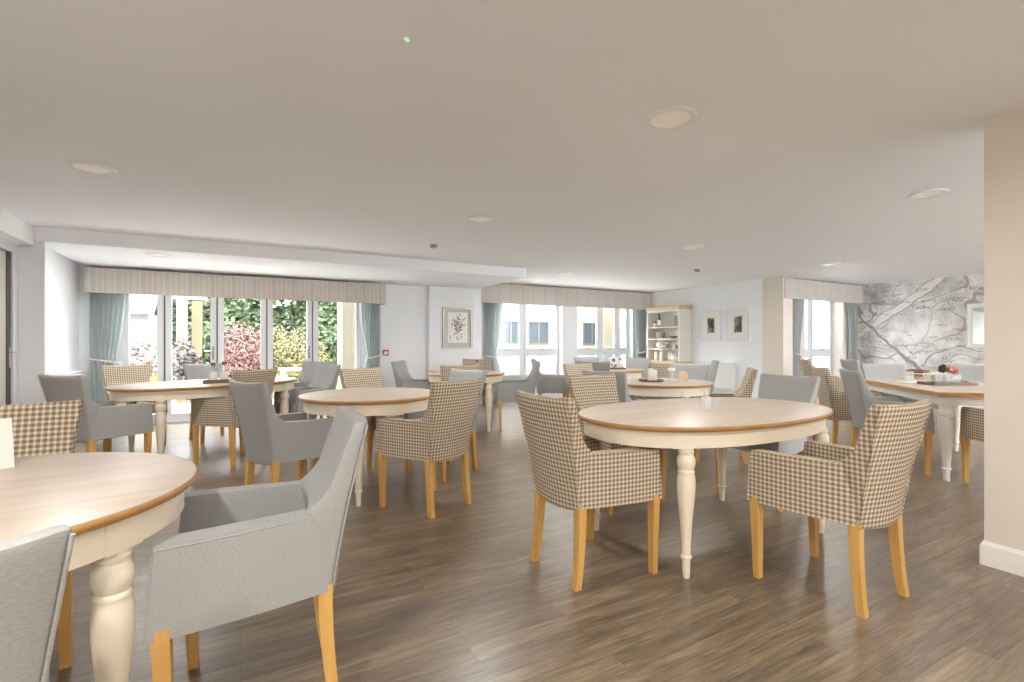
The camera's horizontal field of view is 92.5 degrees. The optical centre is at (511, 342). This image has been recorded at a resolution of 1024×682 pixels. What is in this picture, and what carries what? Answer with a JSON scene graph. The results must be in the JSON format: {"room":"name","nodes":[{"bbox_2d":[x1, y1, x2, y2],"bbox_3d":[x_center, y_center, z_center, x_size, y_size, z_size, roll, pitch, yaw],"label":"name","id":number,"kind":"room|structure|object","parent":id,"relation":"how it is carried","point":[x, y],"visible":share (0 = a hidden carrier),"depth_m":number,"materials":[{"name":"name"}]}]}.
{"room":"care facility","nodes":[
{"label":"care facility","id":0,"kind":"room"},
{"bbox_2d":[17,241,78,403],"bbox_3d":[-3.010,-0.007,1.201,0.600,2.355,12.220,0,0,-29],"label":"wall","id":1,"kind":"structure","parent":0,"point":[48,280],"depth_m":5.01,"materials":[{"name":"white paint"}]},
{"bbox_2d":[0,237,17,404],"bbox_3d":[-4.104,0.092,3.270,0.192,2.155,3.700,0,0,-29],"label":"door","id":2,"kind":"structure","parent":1,"relation":"in","point":[8,249],"depth_m":4.75,"materials":[{"name":"white"}]},
{"bbox_2d":[0,207,32,245],"bbox_3d":[-2.465,-1.085,0.394,0.270,0.200,10.280,0,0,-29],"label":"trim","id":3,"kind":"structure","parent":1,"relation":"attached to","point":[13,228],"depth_m":4.58,"materials":[{"name":"paint"}]},
{"bbox_2d":[55,370,86,375],"bbox_3d":[-5.517,0.764,6.146,0.098,0.812,0.912,0,0,-29],"label":"radiator","id":4,"kind":"object","parent":1,"relation":"attached to","point":[75,372],"visible":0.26,"depth_m":6.10,"materials":[{"name":"white metal"}]},
{"bbox_2d":[79,263,636,401],"bbox_3d":[-1.431,-0.007,9.182,11.100,2.355,0.450,0,0,-29],"label":"wall","id":5,"kind":"structure","parent":0,"point":[411,316],"depth_m":8.91,"materials":[{"name":"white paint"}]},
{"bbox_2d":[81,293,127,402],"bbox_3d":[-5.526,0.150,6.644,0.514,2.000,0.130,0,0,-29],"label":"curtain","id":6,"kind":"object","parent":5,"relation":"hanging from","point":[107,310],"visible":0.55,"depth_m":6.64,"materials":[{"name":"blue fabric"}]},
{"bbox_2d":[85,267,385,304],"bbox_3d":[-3.941,-0.830,7.502,3.964,0.330,0.246,0,0,-29],"label":"valance","id":7,"kind":"object","parent":5,"relation":"attached to","point":[97,280],"visible":1,"depth_m":7.21,"materials":[{"name":"fabric"}]},
{"bbox_2d":[119,294,363,424],"bbox_3d":[-4.045,0.140,7.668,3.360,2.060,0.164,0,0,-29],"label":"door","id":8,"kind":"structure","parent":5,"relation":"in","point":[164,303],"depth_m":7.41,"materials":[{"name":"white"}]},
{"bbox_2d":[33,226,526,288],"bbox_3d":[-2.773,-1.110,7.210,5.800,0.150,1.940,0,0,-29],"label":"ceiling","id":9,"kind":"structure","parent":5,"relation":"attached to","point":[87,248],"depth_m":6.46,"materials":[{"name":"paint"}]},
{"bbox_2d":[359,303,383,367],"bbox_3d":[-2.392,0.150,8.393,0.474,2.000,0.130,0,0,-29],"label":"curtain","id":10,"kind":"object","parent":5,"relation":"hanging from","point":[369,312],"visible":0.52,"depth_m":8.38,"materials":[{"name":"blue fabric"}]},
{"bbox_2d":[442,307,472,348],"bbox_3d":[-1.012,-0.280,9.137,0.600,0.770,0.030,0,0,-29],"label":"framed print","id":11,"kind":"object","parent":5,"relation":"attached to","point":[457,322],"visible":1,"depth_m":9.13,"materials":[{"name":"white paper"}]},
{"bbox_2d":[483,303,502,401],"bbox_3d":[-0.402,0.060,9.633,0.524,2.180,0.130,0,0,-29],"label":"curtain","id":12,"kind":"object","parent":5,"relation":"hanging from","point":[492,311],"visible":0.66,"depth_m":9.64,"materials":[{"name":"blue fabric"}]},
{"bbox_2d":[497,304,558,379],"bbox_3d":[0.300,-0.140,10.319,1.630,1.780,0.110,0,0,-29],"label":"window","id":13,"kind":"structure","parent":5,"relation":"in","point":[522,351],"depth_m":10.28,"materials":[{"name":"white"}]},
{"bbox_2d":[482,284,650,309],"bbox_3d":[1.302,-0.970,10.560,4.409,0.390,0.216,0,0,-29],"label":"valance","id":14,"kind":"object","parent":5,"relation":"attached to","point":[499,293],"visible":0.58,"depth_m":10.32,"materials":[{"name":"fabric"}]},
{"bbox_2d":[577,308,627,366],"bbox_3d":[2.058,-0.140,11.294,1.610,1.780,0.110,0,0,-29],"label":"window","id":15,"kind":"structure","parent":5,"relation":"in","point":[599,351],"depth_m":11.45,"materials":[{"name":"white"}]},
{"bbox_2d":[634,309,646,357],"bbox_3d":[3.056,0.060,11.550,0.464,2.180,0.130,0,0,-29],"label":"curtain","id":16,"kind":"object","parent":5,"relation":"hanging from","point":[640,315],"visible":0.55,"depth_m":11.52,"materials":[{"name":"teal fabric"}]},
{"bbox_2d":[0,0,1023,292],"bbox_3d":[2.675,-1.285,4.456,13.800,0.200,13.000,0,0,-29],"label":"ceiling","id":17,"kind":"structure","parent":0,"point":[299,124],"depth_m":2.68,"materials":[{"name":"paint"}]},
{"bbox_2d":[68,161,117,175],"bbox_3d":[-2.831,-1.179,3.313,0.256,0.012,0.256,0,0,-29],"label":"recessed light","id":18,"kind":"object","parent":17,"relation":"in","point":[84,166],"visible":1,"depth_m":3.30,"materials":[{"name":"white plastic"}]},
{"bbox_2d":[74,164,111,172],"bbox_3d":[-2.831,-1.182,3.313,0.200,0.004,0.200,0,0,-29],"label":"diffuser","id":19,"kind":"object","parent":18,"relation":"attached to","point":[87,168],"depth_m":3.31,"materials":[{"name":"white plastic"}]},
{"bbox_2d":[466,215,492,222],"bbox_3d":[-0.306,-1.179,4.678,0.256,0.012,0.256,0,0,-29],"label":"recessed light","id":20,"kind":"object","parent":17,"relation":"in","point":[478,218],"visible":1,"depth_m":4.66,"materials":[{"name":"white plastic"}]},
{"bbox_2d":[645,106,696,129],"bbox_3d":[0.835,-1.179,2.578,0.256,0.012,0.256,0,0,-29],"label":"recessed light","id":21,"kind":"object","parent":17,"relation":"in","point":[673,117],"visible":1,"depth_m":2.56,"materials":[{"name":"white plastic"}]},
{"bbox_2d":[651,111,689,126],"bbox_3d":[0.835,-1.182,2.578,0.200,0.004,0.200,0,0,-29],"label":"diffuser","id":22,"kind":"object","parent":21,"relation":"attached to","point":[662,118],"depth_m":2.59,"materials":[{"name":"white plastic"}]},
{"bbox_2d":[907,189,949,199],"bbox_3d":[3.299,-1.179,3.887,0.256,0.012,0.256,0,0,-29],"label":"recessed light","id":23,"kind":"object","parent":17,"relation":"in","point":[931,193],"visible":1,"depth_m":3.87,"materials":[{"name":"white plastic"}]},
{"bbox_2d":[912,191,943,197],"bbox_3d":[3.299,-1.182,3.887,0.200,0.004,0.200,0,0,-29],"label":"diffuser","id":24,"kind":"object","parent":23,"relation":"attached to","point":[925,194],"depth_m":3.89,"materials":[{"name":"white plastic"}]},
{"bbox_2d":[49,397,1023,681],"bbox_3d":[2.712,1.230,4.390,13.800,0.120,12.850,0,0,-29],"label":"floor","id":25,"kind":"structure","parent":0,"point":[458,594],"depth_m":2.29,"materials":[{"name":"wood"}]},
{"bbox_2d":[0,524,75,681],"bbox_3d":[-0.965,0.711,0.677,0.609,0.917,0.532,0,0,41],"label":"armchair","id":26,"kind":"object","parent":25,"relation":"on","point":[34,567],"visible":1,"depth_m":0.65,"materials":[{"name":"grey fabric"}]},
{"bbox_2d":[0,400,82,669],"bbox_3d":[-1.963,0.711,1.841,0.532,0.917,0.609,0,0,-35],"label":"armchair","id":27,"kind":"object","parent":25,"relation":"on","point":[47,428],"visible":0.32,"depth_m":2.07,"materials":[{"name":"fabric"}]},
{"bbox_2d":[37,374,153,452],"bbox_3d":[-3.552,0.711,4.181,0.532,0.917,0.609,0,0,15],"label":"armchair","id":28,"kind":"object","parent":25,"relation":"on","point":[105,421],"visible":0.67,"depth_m":4.01,"materials":[{"name":"grey fabric"}]},
{"bbox_2d":[0,452,197,681],"bbox_3d":[-1.486,0.790,1.309,1.090,0.760,1.090,0,0,-37],"label":"dining table","id":29,"kind":"object","parent":25,"relation":"on","point":[112,502],"visible":0.95,"depth_m":1.26,"materials":[{"name":"brown wood"}]},
{"bbox_2d":[0,418,13,468],"bbox_3d":[-1.701,0.330,1.584,0.060,0.160,0.120,0,0,31],"label":"menu card","id":30,"kind":"object","parent":29,"relation":"on","point":[6,434],"visible":1,"depth_m":1.61,"materials":[{"name":"white"}]},
{"bbox_2d":[101,364,166,451],"bbox_3d":[-4.352,0.711,5.614,0.609,0.917,0.532,0,0,41],"label":"armchair","id":31,"kind":"object","parent":25,"relation":"on","point":[112,375],"visible":0.38,"depth_m":5.71,"materials":[{"name":"fabric"}]},
{"bbox_2d":[104,377,297,453],"bbox_3d":[-3.156,0.790,5.157,1.089,0.760,1.787,0,0,35],"label":"dining table","id":32,"kind":"object","parent":25,"relation":"on","point":[159,392],"visible":0.61,"depth_m":4.56,"materials":[{"name":"brown wood"}]},
{"bbox_2d":[182,363,226,444],"bbox_3d":[-3.637,0.711,5.985,0.609,0.917,0.532,0,0,34],"label":"armchair","id":33,"kind":"object","parent":25,"relation":"on","point":[191,371],"visible":0.28,"depth_m":6.02,"materials":[{"name":"grey fabric"}]},
{"bbox_2d":[191,368,277,467],"bbox_3d":[-2.720,0.711,4.856,0.609,0.917,0.532,0,0,24],"label":"armchair","id":34,"kind":"object","parent":25,"relation":"on","point":[212,412],"visible":0.53,"depth_m":4.67,"materials":[{"name":"fabric"}]},
{"bbox_2d":[143,406,367,681],"bbox_3d":[-0.815,0.711,1.661,0.609,0.917,0.532,0,0,-26],"label":"armchair","id":35,"kind":"object","parent":25,"relation":"on","point":[236,553],"visible":0.99,"depth_m":1.49,"materials":[{"name":"grey fabric"}]},
{"bbox_2d":[227,379,333,484],"bbox_3d":[-1.611,0.711,3.466,0.532,0.917,0.609,0,0,37],"label":"armchair","id":36,"kind":"object","parent":25,"relation":"on","point":[270,438],"visible":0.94,"depth_m":3.27,"materials":[{"name":"grey fabric"}]},
{"bbox_2d":[273,363,341,417],"bbox_3d":[-2.396,0.711,5.804,0.532,0.917,0.609,0,0,36],"label":"armchair","id":37,"kind":"object","parent":25,"relation":"on","point":[325,377],"visible":0.45,"depth_m":5.85,"materials":[{"name":"grey fabric"}]},
{"bbox_2d":[294,361,335,418],"bbox_3d":[-2.734,0.711,6.668,0.532,0.917,0.609,0,0,1],"label":"armchair","id":38,"kind":"object","parent":25,"relation":"on","point":[308,367],"visible":0.25,"depth_m":6.86,"materials":[{"name":"grey fabric"}]},
{"bbox_2d":[298,387,429,506],"bbox_3d":[-1.150,0.790,3.993,1.090,0.760,1.090,0,0,39],"label":"dining table","id":39,"kind":"object","parent":25,"relation":"on","point":[379,402],"visible":0.51,"depth_m":3.62,"materials":[{"name":"brown wood"}]},
{"bbox_2d":[338,367,413,471],"bbox_3d":[-1.348,0.711,4.832,0.609,0.917,0.532,0,0,39],"label":"armchair","id":40,"kind":"object","parent":25,"relation":"on","point":[362,377],"visible":0.3,"depth_m":4.85,"materials":[{"name":"fabric"}]},
{"bbox_2d":[391,360,430,388],"bbox_3d":[-1.378,0.711,6.995,0.609,0.917,0.532,0,0,8],"label":"armchair","id":41,"kind":"object","parent":25,"relation":"on","point":[403,379],"visible":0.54,"depth_m":6.82,"materials":[{"name":"grey fabric"}]},
{"bbox_2d":[376,378,482,518],"bbox_3d":[-0.573,0.711,3.536,0.609,0.917,0.532,0,0,38],"label":"armchair","id":42,"kind":"object","parent":25,"relation":"on","point":[443,434],"visible":1,"depth_m":3.36,"materials":[{"name":"fabric"}]},
{"bbox_2d":[403,369,486,481],"bbox_3d":[-0.591,0.711,4.490,0.532,0.917,0.609,0,0,42],"label":"armchair","id":43,"kind":"object","parent":25,"relation":"on","point":[455,374],"visible":0.33,"depth_m":4.49,"materials":[{"name":"grey fabric"}]},
{"bbox_2d":[430,364,479,386],"bbox_3d":[-0.689,0.711,5.973,0.532,0.917,0.609,0,0,-19],"label":"armchair","id":44,"kind":"object","parent":25,"relation":"on","point":[444,369],"visible":0.2,"depth_m":5.68,"materials":[{"name":"fabric"}]},
{"bbox_2d":[426,371,504,431],"bbox_3d":[-0.638,0.790,6.803,1.090,0.760,1.090,0,0,0],"label":"dining table","id":45,"kind":"object","parent":25,"relation":"on","point":[492,376],"visible":0.51,"depth_m":6.45,"materials":[{"name":"brown wood"}]},
{"bbox_2d":[463,359,491,410],"bbox_3d":[-0.570,0.711,7.673,0.532,0.917,0.609,0,0,1],"label":"armchair","id":46,"kind":"object","parent":25,"relation":"on","point":[485,364],"visible":0.2,"depth_m":7.89,"materials":[{"name":"fabric"}]},
{"bbox_2d":[497,361,540,430],"bbox_3d":[0.093,0.711,6.821,0.609,0.917,0.532,0,0,-2],"label":"armchair","id":47,"kind":"object","parent":25,"relation":"on","point":[506,389],"visible":0.74,"depth_m":6.58,"materials":[{"name":"grey fabric"}]},
{"bbox_2d":[531,358,568,397],"bbox_3d":[0.611,0.711,8.000,0.609,0.917,0.532,0,0,0],"label":"armchair","id":48,"kind":"object","parent":25,"relation":"on","point":[545,383],"visible":0.7,"depth_m":7.78,"materials":[{"name":"grey fabric"}]},
{"bbox_2d":[562,363,592,397],"bbox_3d":[0.963,0.711,5.841,0.532,0.917,0.609,0,0,-37],"label":"armchair","id":49,"kind":"object","parent":25,"relation":"on","point":[569,369],"visible":0.26,"depth_m":5.99,"materials":[{"name":"fabric"}]},
{"bbox_2d":[514,390,661,591],"bbox_3d":[0.373,0.711,2.577,0.609,0.917,0.532,0,0,-31],"label":"armchair","id":50,"kind":"object","parent":25,"relation":"on","point":[570,468],"visible":0.99,"depth_m":2.40,"materials":[{"name":"fabric"}]},
{"bbox_2d":[577,361,609,371],"bbox_3d":[1.238,0.711,7.082,0.532,0.917,0.609,0,0,23],"label":"armchair","id":51,"kind":"object","parent":25,"relation":"on","point":[597,366],"visible":0.12,"depth_m":6.78,"materials":[{"name":"grey fabric"}]},
{"bbox_2d":[566,374,668,514],"bbox_3d":[0.761,0.711,3.701,0.532,0.917,0.609,0,0,-29],"label":"armchair","id":52,"kind":"object","parent":25,"relation":"on","point":[587,391],"visible":0.34,"depth_m":3.83,"materials":[{"name":"fabric"}]},
{"bbox_2d":[582,369,657,402],"bbox_3d":[1.031,0.711,4.698,0.609,0.917,0.532,0,0,-44],"label":"armchair","id":53,"kind":"object","parent":25,"relation":"on","point":[621,377],"visible":0.24,"depth_m":4.40,"materials":[{"name":"grey fabric"}]},
{"bbox_2d":[610,368,643,377],"bbox_3d":[1.508,0.790,7.696,1.090,0.760,1.090,0,0,26],"label":"dining table","id":54,"kind":"object","parent":25,"relation":"on","point":[631,372],"visible":0.12,"depth_m":7.31,"materials":[{"name":"brown wood"}]},
{"bbox_2d":[625,357,649,377],"bbox_3d":[1.970,0.711,8.269,0.609,0.917,0.532,0,0,-39],"label":"armchair","id":55,"kind":"object","parent":25,"relation":"on","point":[639,363],"visible":0.32,"depth_m":8.36,"materials":[{"name":"grey fabric"}]},
{"bbox_2d":[629,362,677,399],"bbox_3d":[1.925,0.711,6.792,0.532,0.917,0.609,0,0,-24],"label":"armchair","id":56,"kind":"object","parent":25,"relation":"on","point":[662,368],"visible":0.16,"depth_m":6.53,"materials":[{"name":"fabric"}]},
{"bbox_2d":[644,305,692,377],"bbox_3d":[3.405,0.185,10.806,0.486,1.970,1.030,0,0,-29],"label":"dresser","id":57,"kind":"object","parent":25,"relation":"on","point":[683,330],"visible":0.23,"depth_m":10.84,"materials":[{"name":"wood"}]},
{"bbox_2d":[627,378,713,449],"bbox_3d":[1.580,0.790,5.255,1.090,0.760,1.090,0,0,31],"label":"dining table","id":58,"kind":"object","parent":25,"relation":"on","point":[673,387],"visible":0.41,"depth_m":4.83,"materials":[{"name":"brown wood"}]},
{"bbox_2d":[652,363,709,398],"bbox_3d":[2.035,0.711,5.836,0.532,0.917,0.609,0,0,37],"label":"armchair","id":59,"kind":"object","parent":25,"relation":"on","point":[695,371],"visible":0.24,"depth_m":5.98,"materials":[{"name":"grey fabric"}]},
{"bbox_2d":[578,397,832,578],"bbox_3d":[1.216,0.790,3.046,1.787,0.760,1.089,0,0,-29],"label":"dining table","id":60,"kind":"object","parent":25,"relation":"on","point":[683,424],"visible":0.77,"depth_m":2.62,"materials":[{"name":"brown wood"}]},
{"bbox_2d":[707,360,719,392],"bbox_3d":[2.772,0.711,7.333,0.609,0.917,0.532,0,0,16],"label":"armchair","id":61,"kind":"object","parent":25,"relation":"on","point":[714,365],"visible":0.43,"depth_m":7.09,"materials":[{"name":"grey fabric"}]},
{"bbox_2d":[693,367,757,463],"bbox_3d":[2.159,0.711,4.990,0.609,0.917,0.532,0,0,20],"label":"armchair","id":62,"kind":"object","parent":25,"relation":"on","point":[745,390],"visible":0.35,"depth_m":4.83,"materials":[{"name":"fabric"}]},
{"bbox_2d":[715,373,820,511],"bbox_3d":[1.969,0.711,3.755,0.609,0.917,0.532,0,0,-29],"label":"armchair","id":63,"kind":"object","parent":25,"relation":"on","point":[771,386],"visible":0.41,"depth_m":3.76,"materials":[{"name":"grey fabric"}]},
{"bbox_2d":[799,358,844,403],"bbox_3d":[4.937,0.711,7.779,0.609,0.917,0.532,0,0,16],"label":"armchair","id":64,"kind":"object","parent":25,"relation":"on","point":[805,363],"visible":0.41,"depth_m":7.65,"materials":[{"name":"fabric"}]},
{"bbox_2d":[747,398,933,618],"bbox_3d":[1.569,0.711,2.347,0.532,0.917,0.609,0,0,-29],"label":"armchair","id":65,"kind":"object","parent":25,"relation":"on","point":[863,486],"visible":1,"depth_m":2.17,"materials":[{"name":"fabric"}]},
{"bbox_2d":[810,366,883,443],"bbox_3d":[3.552,0.711,5.205,0.609,0.917,0.532,0,0,16],"label":"armchair","id":66,"kind":"object","parent":25,"relation":"on","point":[829,396],"visible":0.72,"depth_m":5.06,"materials":[{"name":"fabric"}]},
{"bbox_2d":[839,359,860,370],"bbox_3d":[5.570,0.711,7.700,0.609,0.917,0.532,0,0,6],"label":"armchair","id":67,"kind":"object","parent":25,"relation":"on","point":[853,365],"visible":0.2,"depth_m":7.64,"materials":[{"name":"grey fabric"}]},
{"bbox_2d":[838,368,934,475],"bbox_3d":[3.491,0.711,4.634,0.609,0.917,0.532,0,0,16],"label":"armchair","id":68,"kind":"object","parent":25,"relation":"on","point":[859,398],"visible":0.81,"depth_m":4.53,"materials":[{"name":"grey fabric"}]},
{"bbox_2d":[860,363,932,406],"bbox_3d":[4.503,0.711,5.800,0.532,0.917,0.609,0,0,16],"label":"armchair","id":69,"kind":"object","parent":25,"relation":"on","point":[870,371],"visible":0.24,"depth_m":6.00,"materials":[{"name":"grey fabric"}]},
{"bbox_2d":[865,379,983,481],"bbox_3d":[4.239,0.790,4.728,0.958,0.760,1.608,0,0,16],"label":"dining table","id":70,"kind":"object","parent":25,"relation":"on","point":[950,400],"visible":0.77,"depth_m":4.17,"materials":[{"name":"brown wood"}]},
{"bbox_2d":[917,381,977,385],"bbox_3d":[4.259,0.396,4.796,0.420,0.028,0.200,0,0,0],"label":"tray","id":71,"kind":"object","parent":70,"relation":"on","point":[933,383],"visible":0.9,"depth_m":4.70,"materials":[{"name":"brown wood"}]},
{"bbox_2d":[938,364,959,381],"bbox_3d":[4.306,0.305,4.849,0.211,0.192,0.100,0,0,-1],"label":"flower vase","id":72,"kind":"object","parent":71,"relation":"on","point":[946,368],"visible":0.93,"depth_m":4.83,"materials":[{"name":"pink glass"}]},
{"bbox_2d":[906,371,952,424],"bbox_3d":[5.742,0.790,6.864,1.008,0.760,0.908,0,0,-29],"label":"dining table","id":73,"kind":"object","parent":25,"relation":"on","point":[933,375],"visible":0.06,"depth_m":6.45,"materials":[{"name":"brown wood"}]},
{"bbox_2d":[933,363,983,442],"bbox_3d":[5.459,0.711,5.993,0.609,0.917,0.532,0,0,-9],"label":"armchair","id":74,"kind":"object","parent":25,"relation":"on","point":[969,372],"visible":0.17,"depth_m":6.04,"materials":[{"name":"grey fabric"}]},
{"bbox_2d":[960,407,983,482],"bbox_3d":[3.983,0.711,3.808,0.532,0.917,0.609,0,0,16],"label":"armchair","id":75,"kind":"object","parent":25,"relation":"on","point":[971,418],"visible":0.23,"depth_m":4.09,"materials":[{"name":"fabric"}]},
{"bbox_2d":[646,279,761,397],"bbox_3d":[4.035,-0.007,10.480,0.280,2.355,3.020,0,0,-29],"label":"wall","id":76,"kind":"structure","parent":0,"point":[745,294],"depth_m":9.80,"materials":[{"name":"white paint"}]},
{"bbox_2d":[701,310,721,340],"bbox_3d":[4.086,-0.352,10.062,0.030,0.615,0.490,0,0,-29],"label":"framed print","id":77,"kind":"object","parent":76,"relation":"attached to","point":[711,321],"visible":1,"depth_m":10.05,"materials":[{"name":"white paper"}]},
{"bbox_2d":[691,361,735,392],"bbox_3d":[4.088,0.774,9.984,0.098,0.792,1.032,0,0,-29],"label":"radiator","id":78,"kind":"object","parent":76,"relation":"attached to","point":[725,379],"visible":0.56,"depth_m":9.69,"materials":[{"name":"white metal"}]},
{"bbox_2d":[727,308,749,340],"bbox_3d":[4.391,-0.352,9.511,0.030,0.615,0.500,0,0,-29],"label":"framed print","id":79,"kind":"object","parent":76,"relation":"attached to","point":[738,320],"visible":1,"depth_m":9.51,"materials":[{"name":"white paper"}]},
{"bbox_2d":[734,316,741,332],"bbox_3d":[4.391,-0.359,9.511,0.002,0.308,0.170,0,0,-29],"label":"print","id":80,"kind":"object","parent":79,"relation":"attached to","point":[737,319],"depth_m":9.52},
{"bbox_2d":[762,277,848,403],"bbox_3d":[6.001,-0.007,9.615,2.880,2.355,0.400,0,0,-29],"label":"wall","id":81,"kind":"structure","parent":0,"point":[777,310],"depth_m":8.95,"materials":[{"name":"paint"}]},
{"bbox_2d":[793,299,803,375],"bbox_3d":[5.202,0.060,8.994,0.420,2.180,0.102,0,0,-24],"label":"curtain","id":82,"kind":"object","parent":81,"relation":"hanging from","point":[798,304],"visible":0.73,"depth_m":9.00,"materials":[{"name":"teal fabric"}]},
{"bbox_2d":[805,300,830,373],"bbox_3d":[5.977,-0.140,9.762,1.320,1.780,0.110,0,0,-29],"label":"window","id":83,"kind":"structure","parent":81,"relation":"in","point":[810,352],"depth_m":9.72,"materials":[{"name":"white"}]},
{"bbox_2d":[784,278,861,303],"bbox_3d":[5.978,-0.982,9.410,2.584,0.365,0.126,0,0,-29],"label":"valance","id":84,"kind":"object","parent":81,"relation":"attached to","point":[793,288],"visible":0.97,"depth_m":9.27,"materials":[{"name":"fabric"}]},
{"bbox_2d":[847,303,857,359],"bbox_3d":[6.947,0.060,9.959,0.466,2.180,0.103,0,0,-33],"label":"curtain","id":85,"kind":"object","parent":81,"relation":"hanging from","point":[852,308],"visible":0.47,"depth_m":9.92,"materials":[{"name":"teal fabric"}]},
{"bbox_2d":[857,274,983,370],"bbox_3d":[9.381,-0.007,6.229,0.250,2.355,9.000,0,0,-29],"label":"wall","id":86,"kind":"structure","parent":0,"point":[922,323],"depth_m":9.16,"materials":[{"name":"paper"}]},
{"bbox_2d":[967,303,983,347],"bbox_3d":[8.096,-0.300,8.238,0.045,0.760,0.680,0,0,-29],"label":"wall mirror","id":87,"kind":"object","parent":86,"relation":"attached to","point":[975,312],"visible":0.42,"depth_m":8.45,"materials":[{"name":"white paint"}]},
{"bbox_2d":[973,307,983,343],"bbox_3d":[8.107,-0.300,8.244,0.011,0.630,0.550,0,0,-29],"label":"mirror glass","id":88,"kind":"object","parent":87,"relation":"attached to","point":[978,312],"depth_m":8.41,"materials":[{"name":"white mirror"}]},
{"bbox_2d":[984,107,1023,550],"bbox_3d":[3.704,-0.007,0.599,0.180,2.355,4.656,0,0,-29],"label":"wall pillar","id":89,"kind":"structure","parent":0,"point":[1004,132],"depth_m":2.52,"materials":[{"name":"paint"}]},
{"bbox_2d":[980,540,1023,576],"bbox_3d":[3.703,1.108,0.606,0.214,0.124,4.670,0,0,-29],"label":"baseboard","id":90,"kind":"structure","parent":89,"relation":"attached to","point":[996,556],"depth_m":2.52,"materials":[{"name":"white paint"}]},
{"label":"outside","id":91,"kind":"structure","parent":0,"visible":0},
{"bbox_2d":[172,399,273,412],"bbox_3d":[-6.293,1.230,8.259,21.000,0.080,2.650,0,0,-29],"label":"path","id":92,"kind":"structure","parent":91,"point":[182,407],"depth_m":9.04,"materials":[{"name":"white concrete"}]},
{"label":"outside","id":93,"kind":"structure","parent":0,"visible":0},
{"bbox_2d":[172,372,336,403],"bbox_3d":[-12.341,1.345,32.577,90.000,0.150,51.050,0,0,-29],"label":"ground","id":94,"kind":"structure","parent":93,"point":[174,377],"depth_m":12.32,"materials":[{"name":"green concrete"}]},
{"bbox_2d":[130,337,156,379],"bbox_3d":[-7.107,0.586,9.200,0.984,1.379,0.816,0,0,-29],"label":"flowering shrub","id":95,"kind":"object","parent":94,"relation":"on","point":[145,351],"visible":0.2,"depth_m":9.22,"materials":[{"name":"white plant"}]},
{"bbox_2d":[130,298,156,381],"bbox_3d":[-9.508,-0.030,10.965,2.700,2.600,2.000,0,0,-29],"label":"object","id":96,"kind":"object","parent":94,"relation":"on","point":[143,311],"visible":0.07,"depth_m":10.81,"materials":[{"name":"stone"}]},
{"bbox_2d":[130,294,206,403],"bbox_3d":[-7.737,0.045,9.832,2.800,2.450,1.700,0,0,-29],"label":"pergola","id":97,"kind":"object","parent":94,"relation":"on","point":[181,301],"visible":0.09,"depth_m":9.87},
{"bbox_2d":[172,299,175,365],"bbox_3d":[-10.862,-1.113,14.021,2.551,4.836,2.558,0,0,-29],"label":"tree","id":98,"kind":"object","parent":94,"relation":"on","point":[173,300],"visible":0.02,"depth_m":14.18,"materials":[{"name":"green plant"}]},
{"bbox_2d":[172,300,202,372],"bbox_3d":[-12.886,-0.433,20.303,3.869,3.709,1.677,0,0,-29],"label":"hedge","id":99,"kind":"object","parent":94,"relation":"on","point":[189,301],"visible":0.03,"depth_m":19.70,"materials":[{"name":"green plant"}]},
{"bbox_2d":[172,337,208,399],"bbox_3d":[-6.091,0.580,9.228,0.741,1.391,0.568,0,0,-29],"label":"shrub","id":100,"kind":"object","parent":94,"relation":"on","point":[186,357],"visible":0.41,"depth_m":9.12,"materials":[{"name":"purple plant"}]},
{"bbox_2d":[188,297,287,367],"bbox_3d":[-8.251,-1.147,14.811,2.493,4.959,2.634,0,0,23],"label":"tree","id":101,"kind":"object","parent":94,"relation":"on","point":[236,310],"visible":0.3,"depth_m":13.97,"materials":[{"name":"green plant"}]},
{"bbox_2d":[224,322,267,377],"bbox_3d":[-5.986,0.409,10.724,1.156,1.731,1.048,0,0,-29],"label":"shrub","id":102,"kind":"object","parent":94,"relation":"on","point":[242,362],"visible":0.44,"depth_m":10.57,"materials":[{"name":"pink plant"}]},
{"bbox_2d":[248,323,293,392],"bbox_3d":[-6.139,0.374,12.501,1.103,1.800,0.997,0,0,-29],"label":"shrub","id":103,"kind":"object","parent":94,"relation":"on","point":[279,339],"visible":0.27,"depth_m":12.41,"materials":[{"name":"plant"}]},
{"bbox_2d":[273,303,295,368],"bbox_3d":[-9.203,-0.404,22.339,3.869,3.660,1.724,0,0,-29],"label":"hedge","id":104,"kind":"object","parent":94,"relation":"on","point":[286,324],"visible":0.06,"depth_m":21.41,"materials":[{"name":"green plant"}]},
{"bbox_2d":[274,328,329,381],"bbox_3d":[-4.946,0.448,11.660,1.328,1.654,1.010,0,0,-15],"label":"shrub","id":105,"kind":"object","parent":94,"relation":"on","point":[294,363],"visible":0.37,"depth_m":11.42,"materials":[{"name":"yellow plant"}]},
{"bbox_2d":[287,300,336,366],"bbox_3d":[-6.157,-1.274,16.291,2.609,5.156,2.442,0,0,39],"label":"tree","id":106,"kind":"object","parent":94,"relation":"on","point":[327,311],"visible":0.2,"depth_m":15.38,"materials":[{"name":"green plant"}]},
{"bbox_2d":[337,302,354,388],"bbox_3d":[-2.828,-0.180,9.351,0.960,2.900,0.580,0,0,-29],"label":"pier","id":107,"kind":"structure","parent":94,"relation":"on","point":[345,311],"depth_m":8.99,"materials":[{"name":"beige paint"}]},
{"bbox_2d":[497,304,612,374],"bbox_3d":[3.777,-2.380,24.332,18.400,7.300,5.700,0,0,-29],"label":"building","id":108,"kind":"structure","parent":94,"relation":"on","point":[540,319],"depth_m":20.09,"materials":[{"name":"white paint"}]},
{"bbox_2d":[620,300,825,367],"bbox_3d":[9.970,-1.880,19.761,11.800,6.300,4.500,0,0,-29],"label":"building","id":109,"kind":"structure","parent":94,"relation":"on","point":[819,307],"depth_m":18.44,"materials":[{"name":"grey metal"}]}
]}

